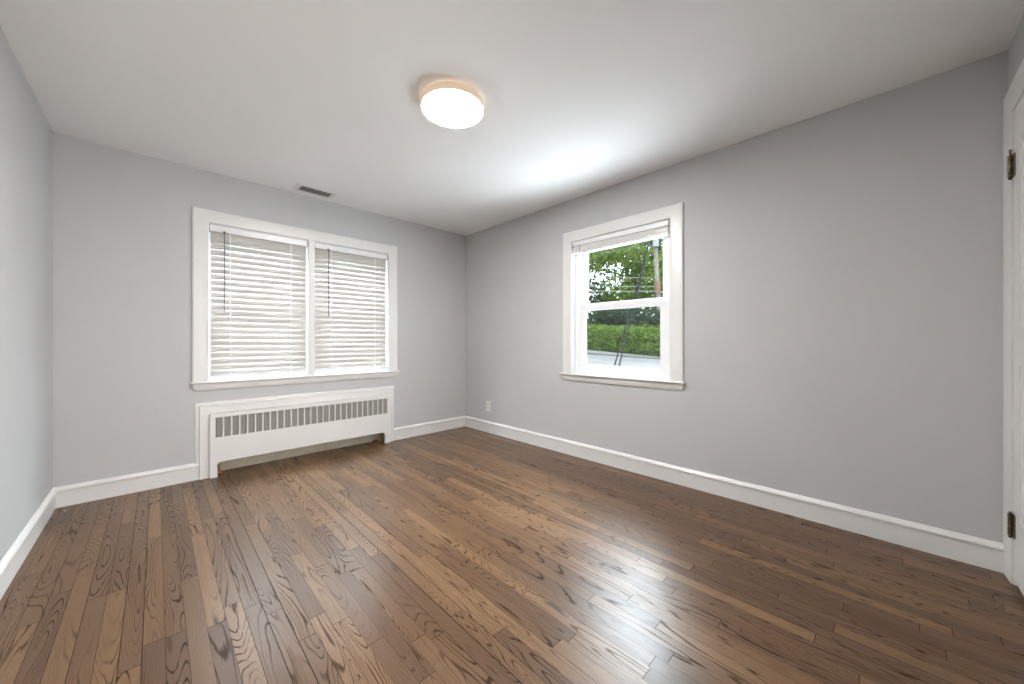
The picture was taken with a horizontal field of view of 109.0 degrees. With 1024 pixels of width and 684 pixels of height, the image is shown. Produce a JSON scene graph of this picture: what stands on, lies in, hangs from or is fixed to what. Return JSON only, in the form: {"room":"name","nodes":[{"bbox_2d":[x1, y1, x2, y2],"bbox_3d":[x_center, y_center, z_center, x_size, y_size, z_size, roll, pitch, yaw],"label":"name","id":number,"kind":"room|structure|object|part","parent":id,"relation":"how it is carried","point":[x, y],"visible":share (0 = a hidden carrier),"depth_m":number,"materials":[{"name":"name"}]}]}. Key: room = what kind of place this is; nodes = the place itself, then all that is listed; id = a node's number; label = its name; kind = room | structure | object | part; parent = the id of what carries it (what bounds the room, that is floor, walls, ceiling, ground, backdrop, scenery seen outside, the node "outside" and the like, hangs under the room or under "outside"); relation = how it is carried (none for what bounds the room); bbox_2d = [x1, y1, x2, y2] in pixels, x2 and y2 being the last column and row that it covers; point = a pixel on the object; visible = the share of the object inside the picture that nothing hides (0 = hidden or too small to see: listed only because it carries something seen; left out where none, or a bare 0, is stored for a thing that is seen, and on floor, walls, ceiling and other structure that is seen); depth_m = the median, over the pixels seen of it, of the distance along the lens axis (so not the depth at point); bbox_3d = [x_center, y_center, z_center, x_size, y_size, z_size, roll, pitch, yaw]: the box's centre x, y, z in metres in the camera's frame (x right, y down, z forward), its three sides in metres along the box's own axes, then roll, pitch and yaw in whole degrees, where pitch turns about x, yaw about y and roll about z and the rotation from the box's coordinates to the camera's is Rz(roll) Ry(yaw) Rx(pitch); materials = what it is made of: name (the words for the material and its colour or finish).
{"room":"empty bedroom","nodes":[
{"label":"empty bedroom","id":0,"kind":"room"},
{"bbox_2d":[0,26,52,560],"bbox_3d":[-1.634,-0.140,0.875,0.160,2.440,4.328,0,0,-44],"label":"wall","id":1,"kind":"structure","parent":0,"point":[26,135],"depth_m":1.86,"materials":[{"name":"grey paint"}]},
{"bbox_2d":[0,488,56,599],"bbox_3d":[-1.513,1.011,0.880,0.020,0.135,4.168,0,0,-44],"label":"baseboard","id":2,"kind":"structure","parent":1,"relation":"attached to","point":[15,556],"depth_m":1.81,"materials":[{"name":"white paint"}]},
{"bbox_2d":[53,132,464,486],"bbox_3d":[-1.843,-0.140,3.582,3.320,2.440,0.160,0,0,-44],"label":"wall","id":3,"kind":"structure","parent":0,"point":[125,398],"depth_m":2.69,"materials":[{"name":"grey paint"}]},
{"bbox_2d":[53,463,198,507],"bbox_3d":[-2.708,1.011,2.612,0.728,0.135,0.020,0,0,-44],"label":"baseboard","id":4,"kind":"structure","parent":3,"relation":"attached to","point":[67,495],"depth_m":2.58,"materials":[{"name":"white paint"}]},
{"bbox_2d":[191,207,399,390],"bbox_3d":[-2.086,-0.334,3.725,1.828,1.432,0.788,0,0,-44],"label":"window","id":5,"kind":"structure","parent":3,"relation":"in","point":[201,218],"depth_m":3.20,"materials":[{"name":"white paint"}]},
{"bbox_3d":[-2.242,-0.322,3.245,0.717,1.244,0.065,0,0,-44],"label":"frame","id":6,"kind":"part","parent":5,"relation":"part of","materials":[{"name":"white plastic"}]},
{"bbox_2d":[209,224,307,378],"bbox_3d":[-2.177,-0.318,3.177,0.715,1.248,0.066,0,0,-44],"label":"blind","id":7,"kind":"object","parent":5,"relation":"attached to","point":[258,298],"visible":1,"depth_m":3.15,"materials":[{"name":"white plastic"}]},
{"bbox_3d":[-2.322,-0.309,3.009,0.006,1.166,0.001,0,0,-44],"label":"ladder cord","id":8,"kind":"part","parent":7,"relation":"part of","materials":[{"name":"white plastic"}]},
{"bbox_3d":[-2.182,0.283,3.182,0.697,0.022,0.044,0,0,-44],"label":"rail","id":9,"kind":"part","parent":7,"relation":"part of","materials":[{"name":"white plastic"}]},
{"bbox_3d":[-2.006,-0.309,3.316,0.006,1.166,0.001,0,0,-44],"label":"ladder cord","id":10,"kind":"part","parent":7,"relation":"part of","materials":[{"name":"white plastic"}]},
{"bbox_3d":[-1.886,0.321,3.448,1.728,0.022,0.112,0,0,-44],"label":"sill","id":11,"kind":"part","parent":5,"relation":"part of","materials":[{"name":"white paint"}]},
{"bbox_3d":[-1.687,-0.322,3.786,0.728,1.244,0.065,0,0,-44],"label":"frame","id":12,"kind":"part","parent":5,"relation":"part of","materials":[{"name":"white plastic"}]},
{"bbox_2d":[315,243,387,371],"bbox_3d":[-1.621,-0.327,3.719,0.726,1.231,0.066,0,0,-44],"label":"blind","id":13,"kind":"object","parent":5,"relation":"attached to","point":[350,284],"visible":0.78,"depth_m":3.70,"materials":[{"name":"white plastic"}]},
{"bbox_3d":[-1.761,-0.318,3.556,0.006,1.149,0.001,0,0,-44],"label":"ladder cord","id":14,"kind":"part","parent":13,"relation":"part of","materials":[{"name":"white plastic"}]},
{"bbox_3d":[-1.626,0.266,3.724,0.708,0.022,0.044,0,0,-44],"label":"rail","id":15,"kind":"part","parent":13,"relation":"part of","materials":[{"name":"white plastic"}]},
{"bbox_2d":[214,413,378,439],"bbox_3d":[-1.999,0.790,3.562,1.490,0.580,0.030,0,0,-44],"label":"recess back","id":16,"kind":"structure","parent":3,"relation":"attached to","point":[375,436],"depth_m":4.02,"materials":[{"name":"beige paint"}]},
{"bbox_2d":[394,416,464,440],"bbox_3d":[-0.944,1.011,4.333,0.983,0.135,0.020,0,0,-44],"label":"baseboard","id":17,"kind":"structure","parent":3,"relation":"attached to","point":[414,430],"depth_m":4.29,"materials":[{"name":"white paint"}]},
{"bbox_2d":[0,427,1023,683],"bbox_3d":[-0.332,1.140,2.032,3.640,0.120,4.488,0,0,-44],"label":"floor","id":18,"kind":"structure","parent":0,"point":[462,555],"depth_m":1.61,"materials":[{"name":"brown wood"}]},
{"bbox_2d":[195,386,393,479],"bbox_3d":[-1.919,0.778,3.458,1.647,0.600,0.188,0,0,-44],"label":"radiator cover","id":19,"kind":"object","parent":18,"relation":"on","point":[250,431],"visible":1,"depth_m":3.26,"materials":[{"name":"white metal"}]},
{"bbox_2d":[0,0,1023,235],"bbox_3d":[-0.332,-1.435,2.032,3.640,0.150,4.488,0,0,-44],"label":"ceiling","id":20,"kind":"structure","parent":0,"point":[580,98],"depth_m":1.88,"materials":[{"name":"white paint"}]},
{"bbox_2d":[293,183,336,198],"bbox_3d":[-1.770,-1.356,3.289,0.322,0.006,0.162,0,0,-44],"label":"ceiling vent","id":21,"kind":"object","parent":20,"relation":"in","point":[300,187],"visible":1,"depth_m":3.28,"materials":[{"name":"white metal"}]},
{"bbox_2d":[421,81,483,127],"bbox_3d":[-0.335,-1.334,2.064,0.350,0.051,0.350,0,0,-44],"label":"ceiling light","id":22,"kind":"object","parent":20,"relation":"attached to","point":[452,104],"visible":1,"depth_m":2.01,"materials":[{"name":"beige"}]},
{"bbox_2d":[465,50,1007,542],"bbox_3d":[0.858,-0.140,3.304,0.160,2.440,4.328,0,0,-44],"label":"wall","id":23,"kind":"structure","parent":0,"point":[843,266],"depth_m":2.17,"materials":[{"name":"grey paint"}]},
{"bbox_2d":[486,401,489,410],"bbox_3d":[-0.284,0.765,4.354,0.009,0.116,0.075,0,0,-44],"label":"wall outlet","id":24,"kind":"object","parent":23,"relation":"attached to","point":[487,402],"visible":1,"depth_m":4.35,"materials":[{"name":"white plastic"}]},
{"bbox_2d":[560,202,685,390],"bbox_3d":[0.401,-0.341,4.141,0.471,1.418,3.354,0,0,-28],"label":"window","id":25,"kind":"structure","parent":23,"relation":"in","point":[670,374],"depth_m":3.07,"materials":[{"name":"white paint"}]},
{"bbox_2d":[572,220,669,254],"bbox_3d":[0.911,-0.881,3.164,0.056,0.122,0.916,0,0,-44],"label":"blind","id":26,"kind":"object","parent":25,"relation":"attached to","point":[660,229],"visible":0.91,"depth_m":3.10,"materials":[{"name":"white plastic"}]},
{"bbox_3d":[0.912,-0.843,3.167,0.048,0.017,0.896,0,0,-44],"label":"rail","id":27,"kind":"part","parent":26,"relation":"part of","materials":[{"name":"white plastic"}]},
{"bbox_3d":[0.899,0.307,3.153,0.092,0.022,1.162,0,0,-44],"label":"sill","id":28,"kind":"part","parent":25,"relation":"part of","materials":[{"name":"white paint"}]},
{"bbox_3d":[0.969,-0.323,3.219,0.100,1.255,0.932,0,0,-44],"label":"frame","id":29,"kind":"part","parent":25,"relation":"part of","materials":[{"name":"white plastic"}]},
{"bbox_3d":[0.952,-0.043,3.202,0.028,0.610,0.832,0,0,-44],"label":"sash","id":30,"kind":"part","parent":25,"relation":"part of","materials":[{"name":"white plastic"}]},
{"bbox_3d":[0.980,-0.614,3.230,0.028,0.588,0.832,0,0,-44],"label":"sash","id":31,"kind":"part","parent":25,"relation":"part of","materials":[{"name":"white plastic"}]},
{"bbox_2d":[465,416,1003,572],"bbox_3d":[0.849,1.011,3.184,0.020,0.135,4.168,0,0,-44],"label":"baseboard","id":32,"kind":"structure","parent":23,"relation":"attached to","point":[980,552],"depth_m":2.26,"materials":[{"name":"white paint"}]},
{"bbox_2d":[1008,14,1023,88],"bbox_3d":[1.179,-0.140,0.483,3.640,2.440,0.160,0,0,-44],"label":"wall","id":33,"kind":"structure","parent":0,"point":[1016,49],"depth_m":1.59,"materials":[{"name":"grey paint"}]},
{"bbox_2d":[1003,58,1023,595],"bbox_3d":[1.989,-0.029,1.286,1.037,2.216,0.179,0,0,-44],"label":"door","id":34,"kind":"structure","parent":33,"relation":"in","point":[1013,102],"depth_m":1.62,"materials":[{"name":"white paint"}]},
{"bbox_3d":[1.951,0.015,1.325,0.798,2.065,0.036,0,0,-44],"label":"panel","id":35,"kind":"part","parent":34,"relation":"part of","materials":[{"name":"white paint"}]},
{"bbox_3d":[1.937,-0.460,1.340,0.572,0.840,0.008,0,0,-44],"label":"raised moulding","id":36,"kind":"part","parent":34,"relation":"part of","materials":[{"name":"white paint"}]},
{"bbox_3d":[1.937,0.430,1.340,0.572,0.700,0.008,0,0,-44],"label":"raised moulding","id":37,"kind":"part","parent":34,"relation":"part of","materials":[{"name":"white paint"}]},
{"label":"outside","id":38,"kind":"structure","parent":0,"visible":0},
{"bbox_2d":[587,340,659,356],"bbox_3d":[2.392,-0.643,34.800,44.012,5.224,42.712,0,0,17],"label":"ground","id":39,"kind":"structure","parent":38,"point":[637,353],"depth_m":12.21,"materials":[{"name":"soil"}]},
{"bbox_2d":[587,268,615,324],"bbox_3d":[4.716,-3.542,30.813,7.974,5.910,5.302,0,0,-18],"label":"shrub","id":40,"kind":"object","parent":39,"relation":"on","point":[595,297],"visible":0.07,"depth_m":29.72,"materials":[{"name":"green plant"}]},
{"bbox_2d":[587,301,640,335],"bbox_3d":[3.965,-0.936,17.151,3.919,2.017,2.924,0,0,4],"label":"shrub","id":41,"kind":"object","parent":39,"relation":"on","point":[602,317],"visible":0.27,"depth_m":16.67,"materials":[{"name":"green plant"}]},
{"bbox_2d":[587,323,659,354],"bbox_3d":[3.337,-0.103,12.638,8.064,1.686,0.917,0,0,14],"label":"hedge","id":42,"kind":"object","parent":39,"relation":"on","point":[640,338],"visible":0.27,"depth_m":12.33,"materials":[{"name":"green plant"}]},
{"bbox_2d":[589,238,662,309],"bbox_3d":[10.251,-6.990,32.211,10.462,11.151,8.644,0,0,-21],"label":"deciduous tree","id":43,"kind":"object","parent":39,"relation":"on","point":[630,253],"visible":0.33,"depth_m":29.48,"materials":[{"name":"green plant"}]},
{"bbox_2d":[589,267,662,316],"bbox_3d":[9.783,-3.276,29.129,8.143,4.751,5.670,0,0,22],"label":"tree","id":44,"kind":"object","parent":39,"relation":"on","point":[628,295],"visible":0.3,"depth_m":28.04,"materials":[{"name":"green plant"}]},
{"bbox_2d":[609,246,652,293],"bbox_3d":[14.741,-10.639,43.848,14.513,16.401,13.175,0,0,-22],"label":"deciduous tree","id":45,"kind":"object","parent":39,"relation":"on","point":[646,246],"visible":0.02,"depth_m":43.58,"materials":[{"name":"plant"}]},
{"bbox_2d":[610,307,659,332],"bbox_3d":[6.570,-0.962,17.135,2.572,2.104,4.115,0,0,-44],"label":"shrub","id":46,"kind":"object","parent":39,"relation":"on","point":[645,318],"visible":0.24,"depth_m":16.50,"materials":[{"name":"green plant"}]},
{"bbox_2d":[635,238,662,268],"bbox_3d":[17.054,-7.787,34.630,9.179,12.058,9.668,0,0,-16],"label":"deciduous tree","id":47,"kind":"object","parent":39,"relation":"on","point":[661,243],"visible":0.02,"depth_m":34.96,"materials":[{"name":"plant"}]},
{"bbox_2d":[653,238,660,313],"bbox_3d":[10.189,-5.219,25.853,1.200,9.815,0.630,0,0,-44],"label":"utility pole","id":48,"kind":"object","parent":39,"relation":"on","point":[655,241],"visible":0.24,"depth_m":25.85,"materials":[{"name":"brown wood"}]},
{"bbox_2d":[589,276,638,277],"bbox_3d":[2.787,-4.577,24.626,15.320,0.224,0.044,0,0,-10],"label":"power line","id":49,"kind":"object","parent":48,"relation":"attached to","point":[589,276],"visible":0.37,"depth_m":25.48,"materials":[{"name":"grey metal"}]},
{"bbox_2d":[589,286,654,286],"bbox_3d":[2.803,-3.880,24.627,15.352,0.178,0.044,0,0,-10],"label":"power line","id":50,"kind":"object","parent":48,"relation":"attached to","point":[589,286],"visible":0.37,"depth_m":25.46,"materials":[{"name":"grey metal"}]},
{"bbox_2d":[589,291,654,291],"bbox_3d":[2.812,-3.547,24.627,15.369,0.194,0.056,0,0,-10],"label":"power line","id":51,"kind":"object","parent":48,"relation":"attached to","point":[589,291],"visible":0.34,"depth_m":25.46,"materials":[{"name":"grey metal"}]},
{"bbox_2d":[614,249,646,365],"bbox_3d":[5.643,-4.059,15.302,0.100,9.600,23.178,0,0,23],"label":"cable","id":52,"kind":"object","parent":48,"relation":"attached to","point":[646,249],"visible":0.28,"depth_m":7.14,"materials":[{"name":"grey metal"}]},
{"bbox_2d":[619,240,649,365],"bbox_3d":[5.698,-4.160,15.291,0.100,9.800,23.148,0,0,22],"label":"cable","id":53,"kind":"object","parent":48,"relation":"attached to","point":[649,240],"visible":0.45,"depth_m":8.44,"materials":[{"name":"grey metal"}]},
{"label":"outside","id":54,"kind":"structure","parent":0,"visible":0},
{"bbox_2d":[587,350,659,367],"bbox_3d":[2.460,0.634,8.164,4.401,0.940,8.102,0,0,17],"label":"pavement","id":55,"kind":"structure","parent":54,"point":[594,357],"depth_m":7.34,"materials":[{"name":"grey concrete"}]}
]}

